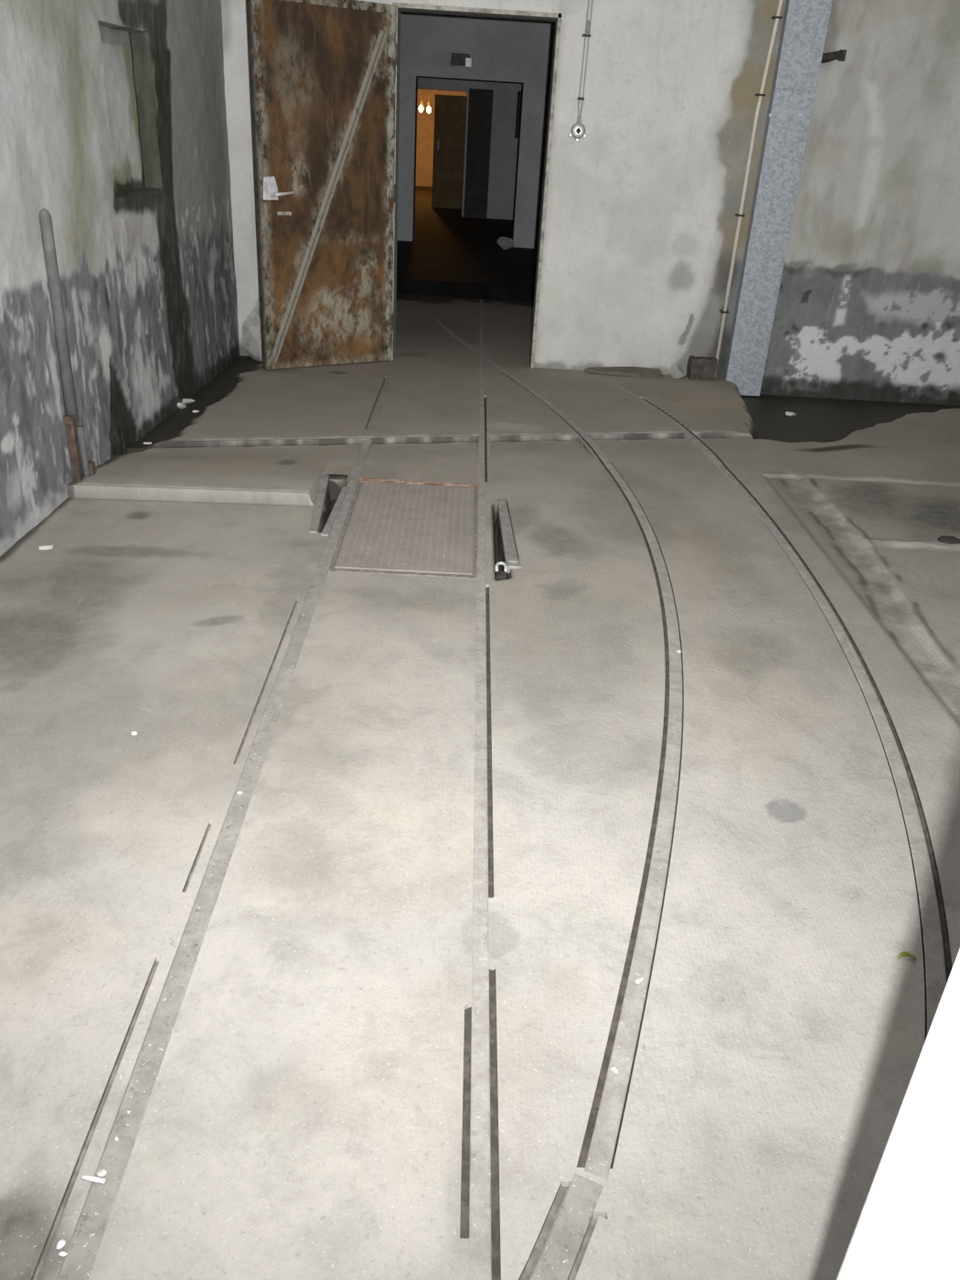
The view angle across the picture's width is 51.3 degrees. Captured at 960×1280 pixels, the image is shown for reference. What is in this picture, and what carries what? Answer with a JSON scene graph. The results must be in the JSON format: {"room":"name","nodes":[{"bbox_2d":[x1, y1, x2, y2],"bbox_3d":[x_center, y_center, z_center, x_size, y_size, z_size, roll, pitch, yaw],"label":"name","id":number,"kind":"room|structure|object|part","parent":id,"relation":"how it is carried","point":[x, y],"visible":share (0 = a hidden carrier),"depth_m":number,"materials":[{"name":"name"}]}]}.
{"room":"abandoned factory hall","nodes":[
{"label":"abandoned factory hall","id":0,"kind":"room"},
{"bbox_2d":[0,0,239,556],"bbox_3d":[-1.748,-1.339,2.577,0.098,3.150,9.004,4,28,0],"label":"wall","id":1,"kind":"structure","parent":0,"point":[113,114],"depth_m":4.53,"materials":[{"name":"grey paint"}]},
{"bbox_2d":[39,208,95,480],"bbox_3d":[-1.694,-1.155,4.109,0.052,1.141,0.160,7,28,6],"label":"conduit","id":2,"kind":"object","parent":1,"relation":"attached to","point":[80,464],"visible":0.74,"depth_m":4.08,"materials":[{"name":"metal"}]},
{"bbox_2d":[416,88,467,186],"bbox_3d":[0.035,-11.938,23.070,8.400,3.020,0.150,3,28,-1],"label":"wall","id":3,"kind":"structure","parent":0,"point":[425,121],"depth_m":23.13,"materials":[{"name":"paint"}]},
{"bbox_2d":[396,185,537,301],"bbox_3d":[-0.076,-6.631,16.778,8.400,0.746,16.120,3,28,-1],"label":"floor","id":4,"kind":"structure","parent":0,"point":[446,245],"depth_m":12.05,"materials":[{"name":"brown wood"}]},
{"bbox_2d":[431,94,467,209],"bbox_3d":[-0.525,-8.763,18.005,0.628,1.831,0.070,3,28,-1],"label":"door","id":5,"kind":"structure","parent":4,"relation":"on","point":[450,111],"depth_m":17.98,"materials":[{"name":"brown paint"}]},
{"bbox_2d":[496,236,515,249],"bbox_3d":[0.336,-5.232,13.191,0.208,0.162,0.184,-15,33,-32],"label":"rubble stone","id":6,"kind":"object","parent":4,"relation":"on","point":[506,243],"visible":1,"depth_m":13.14,"materials":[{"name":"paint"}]},
{"bbox_2d":[417,76,522,219],"bbox_3d":[0.023,-8.541,16.579,8.400,3.020,0.300,3,28,-1],"label":"wall","id":7,"kind":"structure","parent":0,"point":[504,147],"depth_m":16.55,"materials":[{"name":"paint"}]},
{"bbox_2d":[463,88,493,219],"bbox_3d":[-0.030,-7.991,16.494,0.388,1.919,0.062,3,28,-1],"label":"door","id":8,"kind":"structure","parent":7,"relation":"in","point":[480,108],"depth_m":16.46,"materials":[{"name":"brown paint"}]},
{"bbox_3d":[-0.029,-7.988,16.467,0.268,1.439,0.012,3,28,-1],"label":"ledge rail","id":9,"kind":"part","parent":8,"relation":"part of","materials":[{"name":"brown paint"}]},
{"bbox_2d":[514,91,522,138],"bbox_3d":[0.698,-8.544,16.286,0.210,0.680,0.215,3,28,-1],"label":"wall box","id":10,"kind":"object","parent":7,"relation":"attached to","point":[519,93],"visible":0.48,"depth_m":16.20,"materials":[{"name":"black metal"}]},
{"bbox_3d":[0.698,-8.498,16.198,0.170,0.620,0.015,3,28,-1],"label":"lid","id":11,"kind":"part","parent":10,"relation":"part of","materials":[{"name":"grey paint"}]},
{"bbox_2d":[397,11,554,248],"bbox_3d":[0.017,-6.675,13.013,8.400,3.020,0.450,3,28,-1],"label":"wall","id":12,"kind":"structure","parent":0,"point":[509,50],"depth_m":12.53,"materials":[{"name":"paint"}]},
{"bbox_2d":[449,53,471,67],"bbox_3d":[-0.233,-7.199,12.421,0.270,0.145,0.115,3,28,-1],"label":"lamp","id":13,"kind":"object","parent":12,"relation":"attached to","point":[456,58],"visible":1,"depth_m":12.38,"materials":[{"name":"metal"}]},
{"bbox_2d":[0,293,959,1279],"bbox_3d":[1.124,-0.403,4.471,5.980,0.355,11.500,3,28,-1],"label":"floor","id":14,"kind":"structure","parent":0,"point":[303,1118],"depth_m":2.46,"materials":[{"name":"concrete"}]},
{"bbox_2d":[38,544,53,549],"bbox_3d":[-1.635,-0.348,3.766,0.048,0.005,0.037,-3,28,-12],"label":"paper scrap","id":15,"kind":"object","parent":14,"relation":"on","point":[51,546],"visible":1,"depth_m":3.76,"materials":[{"name":"white paper"}]},
{"bbox_2d":[56,1239,65,1248],"bbox_3d":[-0.625,0.901,1.492,0.010,0.008,0.016,2,28,-3],"label":"chip","id":16,"kind":"object","parent":14,"relation":"on","point":[61,1242],"visible":1,"depth_m":1.49,"materials":[{"name":"white paper"}]},
{"bbox_2d":[58,1251,67,1256],"bbox_3d":[-0.617,0.909,1.481,0.013,0.005,0.006,12,29,15],"label":"chip","id":17,"kind":"object","parent":14,"relation":"on","point":[61,1253],"visible":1,"depth_m":1.48,"materials":[{"name":"white paper"}]},
{"bbox_2d":[177,402,186,408],"bbox_3d":[-1.693,-1.324,5.639,0.060,0.039,0.049,13,29,17],"label":"flake","id":18,"kind":"object","parent":14,"relation":"on","point":[180,405],"visible":0.94,"depth_m":5.62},
{"bbox_2d":[181,398,194,404],"bbox_3d":[-1.679,-1.367,5.730,0.095,0.033,0.058,3,28,-1],"label":"flake","id":19,"kind":"object","parent":14,"relation":"on","point":[185,400],"visible":0.91,"depth_m":5.71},
{"bbox_2d":[31,440,371,1279],"bbox_3d":[-0.609,0.104,3.063,0.082,0.047,4.830,3,28,-1],"label":"rail","id":20,"kind":"object","parent":14,"relation":"on","point":[84,1244],"visible":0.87,"depth_m":1.94,"materials":[{"name":"metal"}]},
{"bbox_2d":[81,1174,106,1183],"bbox_3d":[-0.611,0.852,1.581,0.038,0.007,0.007,7,28,6],"label":"cigarette butt","id":21,"kind":"object","parent":20,"relation":"on","point":[83,1177],"visible":1,"depth_m":1.58,"materials":[{"name":"white paper"}]},
{"bbox_2d":[96,1169,106,1176],"bbox_3d":[-0.604,0.849,1.594,0.016,0.008,0.011,3,28,-1],"label":"chip","id":22,"kind":"object","parent":20,"relation":"on","point":[102,1172],"visible":1,"depth_m":1.59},
{"bbox_2d":[242,309,262,361],"bbox_3d":[-1.520,-2.057,6.772,0.175,0.345,0.171,3,28,-1],"label":"chunk","id":23,"kind":"object","parent":14,"relation":"on","point":[251,333],"visible":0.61,"depth_m":6.71,"materials":[{"name":"grey concrete"}]},
{"bbox_2d":[309,473,348,535],"bbox_3d":[-0.668,-0.598,4.361,0.142,0.054,0.748,3,28,-1],"label":"switch","id":24,"kind":"object","parent":14,"relation":"on","point":[324,479],"visible":0.82,"depth_m":4.32,"materials":[{"name":"metal"}]},
{"bbox_3d":[-0.670,-0.762,4.671,0.102,0.012,0.044,2,28,-3],"label":"plate","id":25,"kind":"part","parent":24,"relation":"part of","materials":[{"name":"black metal"}]},
{"bbox_2d":[364,365,396,436],"bbox_3d":[-0.591,-1.445,6.017,0.054,0.051,1.720,3,28,-1],"label":"rail","id":26,"kind":"object","parent":14,"relation":"on","point":[370,426],"visible":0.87,"depth_m":5.86,"materials":[{"name":"metal"}]},
{"bbox_2d":[328,477,478,578],"bbox_3d":[-0.288,-0.492,4.207,0.555,0.014,1.074,3,28,-1],"label":"floor hatch","id":27,"kind":"object","parent":14,"relation":"on","point":[394,527],"visible":1,"depth_m":4.11,"materials":[{"name":"metal"}]},
{"bbox_2d":[459,299,501,1279],"bbox_3d":[0.006,-0.973,5.191,0.062,0.051,9.600,3,28,-1],"label":"rail","id":28,"kind":"object","parent":14,"relation":"on","point":[480,1210],"visible":0.89,"depth_m":1.93,"materials":[{"name":"metal"}]},
{"bbox_2d":[494,561,507,580],"bbox_3d":[0.080,-0.263,3.802,0.048,0.036,0.108,3,28,-1],"label":"padlock","id":29,"kind":"object","parent":14,"relation":"on","point":[499,575],"visible":1,"depth_m":3.78,"materials":[{"name":"metal"}]},
{"bbox_2d":[497,497,521,573],"bbox_3d":[0.113,-0.454,4.197,0.056,0.043,0.795,2,28,-4],"label":"switch","id":30,"kind":"object","parent":14,"relation":"attached to","point":[511,557],"visible":0.91,"depth_m":4.11,"materials":[{"name":"metal"}]},
{"bbox_2d":[433,318,683,1179],"bbox_3d":[0.284,-0.902,5.087,0.814,0.051,7.738,1,28,-5],"label":"rail","id":31,"kind":"object","parent":14,"relation":"on","point":[599,1147],"visible":0.91,"depth_m":2.27,"materials":[{"name":"metal"}]},
{"bbox_2d":[610,1065,618,1073],"bbox_3d":[0.245,0.781,1.821,0.014,0.011,0.019,-5,29,-16],"label":"chip","id":32,"kind":"object","parent":31,"relation":"on","point":[614,1069],"visible":1,"depth_m":1.82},
{"bbox_2d":[634,977,643,983],"bbox_3d":[0.321,0.685,2.017,0.013,0.009,0.023,24,34,34],"label":"chip","id":33,"kind":"object","parent":31,"relation":"on","point":[637,980],"visible":1,"depth_m":2.01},
{"bbox_2d":[518,1173,603,1279],"bbox_3d":[0.045,1.009,1.420,0.086,0.040,0.569,17,30,24],"label":"rail","id":34,"kind":"object","parent":14,"relation":"on","point":[560,1248],"visible":0.98,"depth_m":1.56,"materials":[{"name":"metal"}]},
{"bbox_2d":[584,366,664,379],"bbox_3d":[0.997,-1.861,6.925,0.550,0.055,0.118,5,28,3],"label":"wood board","id":35,"kind":"object","parent":14,"relation":"on","point":[628,371],"visible":1,"depth_m":6.89,"materials":[{"name":"wood"}]},
{"bbox_2d":[668,362,684,378],"bbox_3d":[1.361,-1.854,6.904,0.100,0.112,0.089,-16,33,-32],"label":"lump","id":36,"kind":"object","parent":14,"relation":"on","point":[675,371],"visible":1,"depth_m":6.88,"materials":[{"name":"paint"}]},
{"bbox_2d":[686,355,717,380],"bbox_3d":[1.528,-1.857,6.903,0.184,0.195,0.136,3,28,-1],"label":"block","id":37,"kind":"object","parent":14,"relation":"on","point":[698,368],"visible":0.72,"depth_m":6.84,"materials":[{"name":"stone"}]},
{"bbox_2d":[589,373,951,1042],"bbox_3d":[1.004,-0.395,4.205,0.641,0.051,6.160,3,28,0],"label":"rail","id":38,"kind":"object","parent":14,"relation":"on","point":[936,954],"visible":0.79,"depth_m":2.70,"materials":[{"name":"metal"}]},
{"bbox_2d":[785,411,796,415],"bbox_3d":[2.039,-1.477,6.555,0.075,0.033,0.043,3,28,-1],"label":"chip","id":39,"kind":"object","parent":14,"relation":"on","point":[788,413],"visible":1,"depth_m":6.55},
{"bbox_2d":[897,951,916,960],"bbox_3d":[0.900,0.668,2.114,0.039,0.008,0.018,3,28,-1],"label":"curled leaf","id":40,"kind":"object","parent":14,"relation":"on","point":[902,954],"visible":1,"depth_m":2.11,"materials":[{"name":"green plant"}]},
{"bbox_2d":[937,535,959,543],"bbox_3d":[2.052,-0.429,4.365,0.104,0.050,0.064,14,29,20],"label":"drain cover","id":41,"kind":"object","parent":14,"relation":"on","point":[948,539],"visible":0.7,"depth_m":4.35,"materials":[{"name":"black metal"}]},
{"bbox_2d":[220,0,959,405],"bbox_3d":[0.106,-3.268,6.482,8.200,3.150,0.403,3,28,-1],"label":"wall","id":42,"kind":"structure","parent":0,"point":[641,221],"depth_m":6.46,"materials":[{"name":"paint"}]},
{"bbox_2d":[245,0,397,370],"bbox_3d":[-0.926,-2.752,6.184,0.936,2.079,0.111,-14,32,-30],"label":"door","id":43,"kind":"structure","parent":42,"relation":"in","point":[323,72],"depth_m":6.13,"materials":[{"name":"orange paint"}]},
{"bbox_3d":[-1.254,-2.700,5.978,0.095,0.130,0.012,-14,32,-30],"label":"lock plate","id":44,"kind":"part","parent":43,"relation":"part of","materials":[{"name":"metal"}]},
{"bbox_3d":[-1.185,-2.677,6.002,0.135,0.033,0.052,-14,32,-30],"label":"door handle","id":45,"kind":"part","parent":43,"relation":"part of","materials":[{"name":"metal"}]},
{"bbox_3d":[-0.882,-3.651,5.716,0.809,0.045,0.007,-14,32,-30],"label":"rail","id":46,"kind":"part","parent":43,"relation":"part of","materials":[{"name":"metal"}]},
{"bbox_2d":[391,2,561,368],"bbox_3d":[-0.074,-2.856,6.482,1.012,2.102,0.065,3,28,-1],"label":"trim","id":47,"kind":"structure","parent":42,"relation":"attached to","point":[402,5],"depth_m":6.20,"materials":[{"name":"metal"}]},
{"bbox_2d":[568,115,586,141],"bbox_3d":[0.616,-3.195,6.250,0.111,0.147,0.072,3,28,-1],"label":"wall switch","id":48,"kind":"object","parent":42,"relation":"attached to","point":[578,129],"visible":1,"depth_m":6.25,"materials":[{"name":"metal"}]},
{"bbox_2d":[577,0,593,115],"bbox_3d":[0.657,-3.859,5.930,0.053,1.331,0.023,3,28,-1],"label":"cable","id":49,"kind":"object","parent":42,"relation":"attached to","point":[588,22],"visible":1,"depth_m":6.08,"materials":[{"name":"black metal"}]},
{"bbox_2d":[714,0,783,378],"bbox_3d":[1.731,-3.078,6.322,0.098,2.960,0.057,3,28,-1],"label":"conduit pipe","id":50,"kind":"object","parent":42,"relation":"attached to","point":[777,16],"visible":0.97,"depth_m":6.36,"materials":[{"name":"beige plastic"}]},
{"bbox_2d":[723,0,832,395],"bbox_3d":[1.895,-3.041,6.306,0.264,2.980,0.112,3,28,-1],"label":"pillar","id":51,"kind":"structure","parent":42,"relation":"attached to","point":[805,26],"depth_m":6.34,"materials":[{"name":"metal"}]},
{"bbox_2d":[821,49,846,63],"bbox_3d":[2.137,-3.544,6.080,0.187,0.085,0.069,-5,29,-16],"label":"wall bracket","id":52,"kind":"object","parent":42,"relation":"attached to","point":[840,56],"visible":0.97,"depth_m":6.06,"materials":[{"name":"black metal"}]},
{"bbox_3d":[2.205,-3.561,6.092,0.045,0.060,0.012,3,28,-1],"label":"wall plate","id":53,"kind":"part","parent":52,"relation":"part of","materials":[{"name":"black metal"}]},
{"bbox_2d":[835,949,959,1279],"bbox_3d":[0.805,0.142,0.040,0.876,2.980,1.141,3,28,-1],"label":"wall","id":54,"kind":"structure","parent":0,"point":[908,1225],"depth_m":0.76,"materials":[{"name":"white paint"}]},
{"bbox_3d":[0.098,-6.890,10.107,8.400,0.100,27.700,3,28,-1],"label":"ceiling","id":55,"kind":"structure","parent":0,"visible":0},
{"bbox_2d":[418,98,423,112],"bbox_3d":[-1.216,-11.801,20.914,0.090,1.363,0.090,3,28,-1],"label":"bulb","id":56,"kind":"object","parent":55,"relation":"hanging from","point":[421,108],"visible":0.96,"depth_m":21.16,"materials":[{"name":"white glass"}]},
{"bbox_3d":[-1.250,-11.258,21.198,0.090,0.135,0.090,3,28,-1],"label":"bulb","id":57,"kind":"part","parent":56,"relation":"part of","materials":[{"name":"white glass"}]},
{"bbox_2d":[426,89,430,113],"bbox_3d":[-1.052,-11.790,20.920,0.090,1.371,0.090,3,28,-1],"label":"bulb","id":58,"kind":"object","parent":55,"relation":"hanging from","point":[429,101],"visible":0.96,"depth_m":21.16,"materials":[{"name":"white glass"}]}
]}

